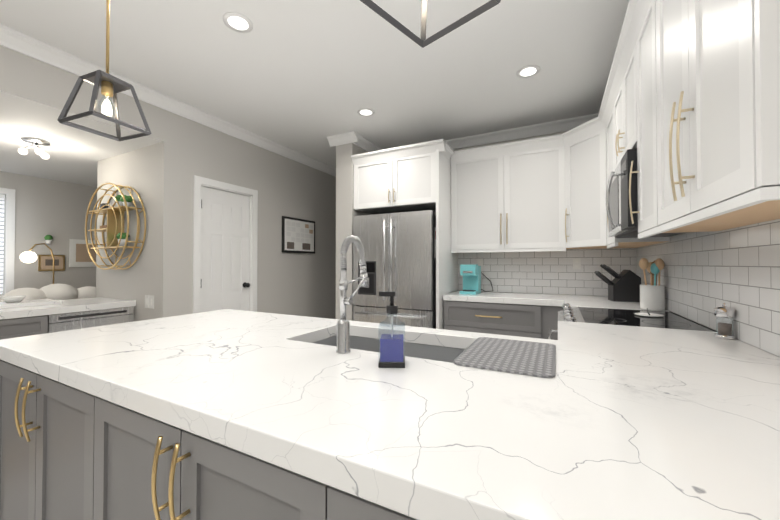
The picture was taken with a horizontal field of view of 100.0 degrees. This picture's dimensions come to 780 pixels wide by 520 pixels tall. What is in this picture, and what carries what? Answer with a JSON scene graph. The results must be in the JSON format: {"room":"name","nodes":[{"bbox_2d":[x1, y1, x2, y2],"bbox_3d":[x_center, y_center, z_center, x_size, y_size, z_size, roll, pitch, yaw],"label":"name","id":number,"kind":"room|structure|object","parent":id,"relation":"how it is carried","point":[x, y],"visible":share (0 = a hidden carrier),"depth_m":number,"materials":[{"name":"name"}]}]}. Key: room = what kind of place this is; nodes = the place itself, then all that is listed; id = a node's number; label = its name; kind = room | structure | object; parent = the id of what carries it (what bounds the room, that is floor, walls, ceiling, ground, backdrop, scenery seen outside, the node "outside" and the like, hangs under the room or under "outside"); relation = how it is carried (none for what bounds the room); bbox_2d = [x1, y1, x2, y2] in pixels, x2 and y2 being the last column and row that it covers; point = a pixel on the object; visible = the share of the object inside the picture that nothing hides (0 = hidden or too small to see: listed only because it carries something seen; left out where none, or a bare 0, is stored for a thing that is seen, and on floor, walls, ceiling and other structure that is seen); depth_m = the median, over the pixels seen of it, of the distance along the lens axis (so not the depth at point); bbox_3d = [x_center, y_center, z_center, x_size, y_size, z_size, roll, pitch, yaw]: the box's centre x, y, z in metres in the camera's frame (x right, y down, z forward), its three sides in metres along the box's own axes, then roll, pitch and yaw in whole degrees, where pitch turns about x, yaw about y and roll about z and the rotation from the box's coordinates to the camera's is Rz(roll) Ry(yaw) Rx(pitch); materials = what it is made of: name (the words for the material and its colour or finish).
{"room":"kitchen","nodes":[
{"label":"kitchen","id":0,"kind":"room"},
{"bbox_2d":[0,171,96,293],"bbox_3d":[-4.565,0.117,4.199,0.120,2.350,8.840,0,-1,27],"label":"wall","id":1,"kind":"structure","parent":0,"point":[55,209],"depth_m":4.27,"materials":[{"name":"grey paint"}]},
{"bbox_2d":[0,188,14,295],"bbox_3d":[-4.899,-0.197,3.498,0.170,1.340,1.180,0,-1,27],"label":"window","id":2,"kind":"structure","parent":1,"relation":"in","point":[10,241],"depth_m":3.96,"materials":[{"name":"white"}]},
{"bbox_2d":[0,194,4,292],"bbox_3d":[-4.903,-0.200,3.500,0.040,1.187,1.030,0,-1,27],"label":"window blinds","id":3,"kind":"object","parent":2,"relation":"attached to","point":[2,197],"visible":0.9,"depth_m":3.94,"materials":[{"name":"white plastic"}]},
{"bbox_2d":[0,45,163,186],"bbox_3d":[-3.341,-1.311,3.589,2.870,0.490,8.840,0,-1,27],"label":"ceiling","id":4,"kind":"structure","parent":0,"point":[34,94],"depth_m":2.72,"materials":[{"name":"white paint"}]},
{"bbox_2d":[18,136,50,158],"bbox_3d":[-3.167,-1.002,2.934,0.205,0.145,0.199,0,-1,27],"label":"ceiling light","id":5,"kind":"object","parent":4,"relation":"attached to","point":[37,142],"visible":1,"depth_m":2.90,"materials":[{"name":"white glass"}]},
{"bbox_2d":[96,161,99,297],"bbox_3d":[-2.334,-0.068,5.001,0.120,2.740,3.380,0,-1,27],"label":"wall","id":6,"kind":"structure","parent":0,"point":[98,164],"depth_m":3.51,"materials":[{"name":"grey paint"}]},
{"bbox_2d":[100,144,156,320],"bbox_3d":[-2.575,-0.089,3.293,1.010,2.740,0.120,0,-1,27],"label":"wall","id":7,"kind":"structure","parent":0,"point":[135,170],"depth_m":3.18,"materials":[{"name":"grey paint"}]},
{"bbox_2d":[85,183,145,269],"bbox_3d":[-2.688,-0.321,3.196,0.836,0.836,0.152,0,-1,27],"label":"shelf","id":8,"kind":"object","parent":7,"relation":"attached to","point":[115,221],"visible":0.96,"depth_m":3.16,"materials":[{"name":"gold metal"}]},
{"bbox_2d":[100,195,132,245],"bbox_3d":[-2.688,-0.373,3.197,0.540,0.495,0.095,0,-1,27],"label":"decor","id":9,"kind":"object","parent":8,"relation":"on","point":[120,200],"visible":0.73,"depth_m":3.10,"materials":[{"name":"green plant"}]},
{"bbox_2d":[145,295,153,308],"bbox_3d":[-2.235,0.387,3.040,0.148,0.120,0.006,0,-1,27],"label":"electrical outlet plate","id":10,"kind":"object","parent":7,"relation":"attached to","point":[148,304],"depth_m":3.04,"materials":[{"name":"white plastic"}]},
{"bbox_2d":[155,110,335,318],"bbox_3d":[-1.328,-0.075,4.485,0.120,2.740,3.380,0,-1,27],"label":"wall","id":11,"kind":"structure","parent":0,"point":[300,284],"depth_m":3.90,"materials":[{"name":"grey paint"}]},
{"bbox_2d":[0,24,335,175],"bbox_3d":[-2.258,-1.420,2.472,0.078,0.100,7.600,0,-1,27],"label":"crown molding","id":12,"kind":"structure","parent":11,"relation":"attached to","point":[19,42],"depth_m":2.84,"materials":[{"name":"white wood"}]},
{"bbox_2d":[201,186,249,311],"bbox_3d":[-1.757,0.265,3.531,0.111,2.013,0.592,0,-1,27],"label":"pantry door","id":13,"kind":"structure","parent":11,"relation":"in","point":[225,283],"depth_m":3.52,"materials":[{"name":"white wood"}]},
{"bbox_2d":[193,175,257,312],"bbox_3d":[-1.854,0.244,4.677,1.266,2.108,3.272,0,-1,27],"label":"door frame","id":14,"kind":"structure","parent":11,"relation":"attached to","point":[199,182],"depth_m":3.44,"materials":[{"name":"white wood"}]},
{"bbox_2d":[282,216,314,253],"bbox_3d":[-1.241,-0.330,4.494,0.025,0.470,0.630,0,-1,27],"label":"framed picture","id":15,"kind":"object","parent":11,"relation":"attached to","point":[298,235],"visible":1,"depth_m":4.45,"materials":[{"name":"grey paper"}]},
{"bbox_2d":[0,0,628,167],"bbox_3d":[-0.527,-1.531,1.585,3.970,0.100,7.840,0,-1,27],"label":"ceiling","id":16,"kind":"structure","parent":0,"point":[306,77],"depth_m":2.39,"materials":[{"name":"white paint"}]},
{"bbox_2d":[57,0,151,140],"bbox_3d":[-1.222,-1.022,1.419,0.234,0.918,0.234,0,-1,21],"label":"pendant light","id":17,"kind":"object","parent":16,"relation":"hanging from","point":[108,84],"visible":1,"depth_m":1.40,"materials":[{"name":"grey metal"}]},
{"bbox_2d":[223,12,252,32],"bbox_3d":[-0.943,-1.472,2.034,0.169,0.006,0.169,0,-1,18],"label":"recessed light","id":18,"kind":"object","parent":16,"relation":"in","point":[237,22],"depth_m":2.03,"materials":[{"name":"white plastic"}]},
{"bbox_2d":[357,108,374,116],"bbox_3d":[-0.237,-1.457,3.234,0.169,0.006,0.169,0,-1,21],"label":"recessed light","id":19,"kind":"object","parent":16,"relation":"in","point":[366,112],"depth_m":3.23,"materials":[{"name":"white"}]},
{"bbox_2d":[360,0,500,47],"bbox_3d":[0.090,-1.031,0.734,0.234,0.918,0.234,-1,-1,44],"label":"pendant light","id":20,"kind":"object","parent":16,"relation":"hanging from","point":[422,41],"visible":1,"depth_m":0.81,"materials":[{"name":"grey metal"}]},
{"bbox_2d":[517,65,539,77],"bbox_3d":[1.075,-1.466,2.550,0.169,0.006,0.169,0,-1,21],"label":"recessed light","id":21,"kind":"object","parent":16,"relation":"in","point":[527,71],"depth_m":2.55,"materials":[{"name":"white plastic"}]},
{"bbox_2d":[336,143,371,320],"bbox_3d":[-0.128,-0.073,4.622,0.230,2.740,1.800,0,-1,27],"label":"wall","id":22,"kind":"structure","parent":0,"point":[346,211],"depth_m":3.83,"materials":[{"name":"grey paint"}]},
{"bbox_2d":[327,135,343,146],"bbox_3d":[-0.283,-1.393,4.674,0.078,0.100,1.878,0,-1,27],"label":"crown molding","id":23,"kind":"structure","parent":22,"relation":"attached to","point":[333,140],"depth_m":3.84,"materials":[{"name":"white wood"}]},
{"bbox_2d":[344,131,382,151],"bbox_3d":[-0.271,-1.401,4.022,0.078,0.100,0.728,0,-1,27],"label":"crown molding","id":24,"kind":"structure","parent":22,"relation":"attached to","point":[353,137],"depth_m":3.85,"materials":[{"name":"white wood"}]},
{"bbox_2d":[454,131,592,295],"bbox_3d":[1.072,-0.082,3.906,3.020,2.740,0.120,0,-1,27],"label":"wall","id":25,"kind":"structure","parent":0,"point":[533,137],"depth_m":3.69,"materials":[{"name":"grey paint"}]},
{"bbox_2d":[351,139,458,328],"bbox_3d":[0.216,0.045,3.836,1.095,2.485,0.778,0,-1,27],"label":"cabinet","id":26,"kind":"object","parent":25,"relation":"attached to","point":[412,177],"visible":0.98,"depth_m":3.53,"materials":[{"name":"white wood"}]},
{"bbox_2d":[450,140,573,251],"bbox_3d":[1.277,-0.624,3.537,1.188,1.025,0.357,0,-1,27],"label":"upper cabinet","id":27,"kind":"object","parent":25,"relation":"attached to","point":[503,199],"depth_m":3.41,"materials":[{"name":"white wood"}]},
{"bbox_2d":[445,113,598,149],"bbox_3d":[1.085,-1.403,3.804,2.690,0.100,0.078,0,-1,27],"label":"crown molding","id":28,"kind":"structure","parent":25,"relation":"attached to","point":[562,125],"depth_m":3.61,"materials":[{"name":"white wood"}]},
{"bbox_2d":[458,248,633,295],"bbox_3d":[1.599,0.116,3.561,1.740,0.494,0.007,0,-1,27],"label":"tiled wall","id":29,"kind":"structure","parent":25,"relation":"attached to","point":[546,272],"depth_m":3.50,"materials":[{"name":"white tile"}]},
{"bbox_2d":[477,259,483,268],"bbox_3d":[1.058,0.044,3.832,0.070,0.115,0.005,0,-1,27],"label":"electrical outlet plate","id":30,"kind":"object","parent":29,"relation":"attached to","point":[479,261],"depth_m":3.83,"materials":[{"name":"white plastic"}]},
{"bbox_2d":[573,258,580,268],"bbox_3d":[1.929,0.039,3.385,0.070,0.115,0.005,0,-1,27],"label":"electrical outlet plate","id":31,"kind":"object","parent":29,"relation":"attached to","point":[576,265],"depth_m":3.38,"materials":[{"name":"white plastic"}]},
{"bbox_2d":[670,232,717,331],"bbox_3d":[0.946,-0.127,0.222,0.120,2.740,6.790,0,-1,27],"label":"wall","id":32,"kind":"structure","parent":0,"point":[680,235],"depth_m":1.99,"materials":[{"name":"grey paint"}]},
{"bbox_2d":[558,120,609,248],"bbox_3d":[1.932,-0.630,3.018,0.669,1.025,0.681,0,-1,27],"label":"upper cabinet","id":33,"kind":"object","parent":32,"relation":"attached to","point":[578,146],"depth_m":3.03,"materials":[{"name":"white wood"}]},
{"bbox_2d":[614,36,633,170],"bbox_3d":[1.590,-0.883,1.964,0.313,0.545,0.756,0,-1,27],"label":"upper cabinet","id":34,"kind":"object","parent":32,"relation":"attached to","point":[624,90],"depth_m":1.98,"materials":[{"name":"white wood"}]},
{"bbox_2d":[606,148,685,237],"bbox_3d":[1.541,-0.371,1.982,0.422,0.420,0.750,0,-1,27],"label":"microwave","id":35,"kind":"object","parent":34,"relation":"attached to","point":[620,225],"visible":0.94,"depth_m":1.88,"materials":[{"name":"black metal"}]},
{"bbox_2d":[598,96,669,247],"bbox_3d":[1.842,-0.637,2.498,0.355,1.025,0.553,0,-1,27],"label":"upper cabinet","id":36,"kind":"object","parent":32,"relation":"attached to","point":[605,122],"depth_m":2.74,"materials":[{"name":"white wood"}]},
{"bbox_2d":[630,0,731,239],"bbox_3d":[1.330,-0.650,1.455,0.313,1.025,0.503,0,-1,27],"label":"upper cabinet","id":37,"kind":"object","parent":32,"relation":"attached to","point":[643,185],"depth_m":1.63,"materials":[{"name":"white wood"}]},
{"bbox_2d":[634,219,779,356],"bbox_3d":[1.004,0.078,0.471,0.007,0.494,6.050,0,-1,27],"label":"tiled wall","id":38,"kind":"structure","parent":32,"relation":"attached to","point":[703,275],"depth_m":1.45,"materials":[{"name":"white tile"}]},
{"bbox_2d":[646,0,779,231],"bbox_3d":[1.081,-0.656,0.971,0.313,1.025,0.834,0,-1,27],"label":"upper cabinet","id":39,"kind":"object","parent":32,"relation":"attached to","point":[690,108],"depth_m":0.91,"materials":[{"name":"white wood"}]},
{"bbox_3d":[-1.575,1.303,2.650,6.840,0.060,8.840,0,-1,27],"label":"floor","id":40,"kind":"structure","parent":0,"visible":0},
{"bbox_2d":[0,315,47,339],"bbox_3d":[-3.256,0.851,2.294,0.660,0.834,1.039,0,-1,27],"label":"base cabinet","id":41,"kind":"object","parent":40,"relation":"on","point":[22,327],"visible":0.23,"depth_m":2.47,"materials":[{"name":"grey wood"}]},
{"bbox_2d":[0,297,135,319],"bbox_3d":[-3.512,0.400,1.811,0.690,0.055,3.357,0,-1,27],"label":"countertop","id":42,"kind":"structure","parent":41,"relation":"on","point":[81,305],"depth_m":2.77,"materials":[{"name":"stone"}]},
{"bbox_2d":[0,295,61,307],"bbox_3d":[-3.156,0.342,2.715,0.300,0.080,0.550,0,-1,27],"label":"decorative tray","id":43,"kind":"object","parent":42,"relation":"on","point":[14,301],"visible":1,"depth_m":2.73,"materials":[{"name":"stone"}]},
{"bbox_2d":[20,243,54,283],"bbox_3d":[-4.247,0.541,4.014,0.310,1.497,0.450,0,-1,27],"label":"floor lamp","id":44,"kind":"object","parent":40,"relation":"on","point":[29,256],"visible":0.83,"depth_m":3.84,"materials":[{"name":"gold metal"}]},
{"bbox_2d":[0,284,95,301],"bbox_3d":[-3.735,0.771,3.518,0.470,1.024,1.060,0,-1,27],"label":"sofa","id":45,"kind":"object","parent":40,"relation":"on","point":[60,291],"visible":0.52,"depth_m":3.52,"materials":[{"name":"white fabric"}]},
{"bbox_2d":[47,307,133,332],"bbox_3d":[-2.861,0.861,3.018,0.602,0.832,0.601,0,-1,27],"label":"dishwasher","id":46,"kind":"object","parent":40,"relation":"on","point":[74,321],"visible":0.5,"depth_m":2.85,"materials":[{"name":"grey metal"}]},
{"bbox_2d":[0,336,449,519],"bbox_3d":[-0.060,0.826,1.423,2.773,0.864,1.667,0,-1,27],"label":"base cabinet","id":47,"kind":"object","parent":40,"relation":"on","point":[67,452],"visible":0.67,"depth_m":0.89,"materials":[{"name":"grey wood"}]},
{"bbox_2d":[0,309,779,519],"bbox_3d":[-0.056,0.365,1.446,2.783,0.055,1.634,0,-1,27],"label":"countertop","id":48,"kind":"structure","parent":47,"relation":"on","point":[614,422],"depth_m":0.73,"materials":[{"name":"stone"}]},
{"bbox_2d":[336,235,368,353],"bbox_3d":[-0.107,0.119,1.240,0.128,0.430,0.189,0,-1,27],"label":"spring faucet","id":49,"kind":"object","parent":48,"relation":"on","point":[343,334],"visible":1,"depth_m":1.19,"materials":[{"name":"silver metal"}]},
{"bbox_2d":[314,335,464,362],"bbox_3d":[-0.030,0.509,1.401,0.756,0.230,0.406,0,-1,27],"label":"undermount sink","id":50,"kind":"object","parent":48,"relation":"in","point":[437,353],"visible":0.02,"depth_m":1.55,"materials":[{"name":"silver metal"}]},
{"bbox_2d":[378,291,404,367],"bbox_3d":[0.006,0.217,1.048,0.083,0.230,0.082,0,-1,2],"label":"soap dispenser","id":51,"kind":"object","parent":48,"relation":"on","point":[391,352],"visible":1,"depth_m":1.01,"materials":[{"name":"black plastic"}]},
{"bbox_2d":[454,337,555,377],"bbox_3d":[0.422,0.330,1.160,0.295,0.006,0.420,0,-1,27],"label":"drying mat","id":52,"kind":"object","parent":48,"relation":"on","point":[535,359],"visible":0.98,"depth_m":1.10,"materials":[{"name":"plastic"}]},
{"bbox_2d":[714,303,735,338],"bbox_3d":[1.451,0.262,1.420,0.066,0.149,0.066,0,-1,27],"label":"pepper grinder","id":53,"kind":"object","parent":48,"relation":"on","point":[724,330],"visible":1,"depth_m":1.40,"materials":[{"name":"silver metal"}]},
{"bbox_2d":[353,210,435,328],"bbox_3d":[0.163,0.394,3.812,0.943,1.785,0.846,0,-1,27],"label":"fridge","id":54,"kind":"object","parent":40,"relation":"on","point":[400,253],"visible":0.56,"depth_m":3.44,"materials":[{"name":"grey metal"}]},
{"bbox_2d":[443,300,538,337],"bbox_3d":[1.102,0.851,3.453,0.917,0.864,0.633,0,-1,27],"label":"base cabinet","id":55,"kind":"object","parent":40,"relation":"on","point":[530,321],"depth_m":3.16,"materials":[{"name":"grey wood"}]},
{"bbox_2d":[539,305,562,339],"bbox_3d":[1.591,0.847,3.179,0.203,0.864,0.675,0,-1,27],"label":"base cabinet","id":56,"kind":"object","parent":40,"relation":"on","point":[548,315],"depth_m":2.96,"materials":[{"name":"grey wood"}]},
{"bbox_2d":[443,291,668,310],"bbox_3d":[1.371,0.386,3.083,1.738,0.055,1.057,0,-1,27],"label":"countertop","id":57,"kind":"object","parent":56,"relation":"on","point":[573,301],"visible":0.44,"depth_m":3.06,"materials":[{"name":"stone"}]},
{"bbox_2d":[460,264,492,294],"bbox_3d":[0.971,0.206,3.619,0.289,0.314,0.444,0,-1,27],"label":"coffee maker","id":58,"kind":"object","parent":57,"relation":"on","point":[471,273],"visible":1,"depth_m":3.53,"materials":[{"name":"teal plastic"}]},
{"bbox_2d":[594,264,640,301],"bbox_3d":[1.971,0.194,2.857,0.326,0.320,0.135,0,-1,17],"label":"knife block","id":59,"kind":"object","parent":57,"relation":"on","point":[623,285],"visible":1,"depth_m":2.79,"materials":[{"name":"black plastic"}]},
{"bbox_2d":[639,258,664,309],"bbox_3d":[1.857,0.167,2.334,0.155,0.362,0.179,0,-1,27],"label":"utensil crock","id":60,"kind":"object","parent":57,"relation":"on","point":[652,295],"visible":1,"depth_m":2.28,"materials":[{"name":"white ceramic"}]},
{"bbox_2d":[548,303,716,338],"bbox_3d":[1.397,0.789,2.042,0.743,0.952,0.756,0,-1,27],"label":"range","id":61,"kind":"object","parent":40,"relation":"on","point":[629,317],"visible":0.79,"depth_m":1.94,"materials":[{"name":"black glass"}]},
{"bbox_2d":[634,308,663,316],"bbox_3d":[1.640,0.334,2.095,0.150,0.028,0.276,0,-1,27],"label":"spoon rest","id":62,"kind":"object","parent":61,"relation":"on","point":[647,314],"visible":1,"depth_m":2.04,"materials":[{"name":"white ceramic"}]}
]}

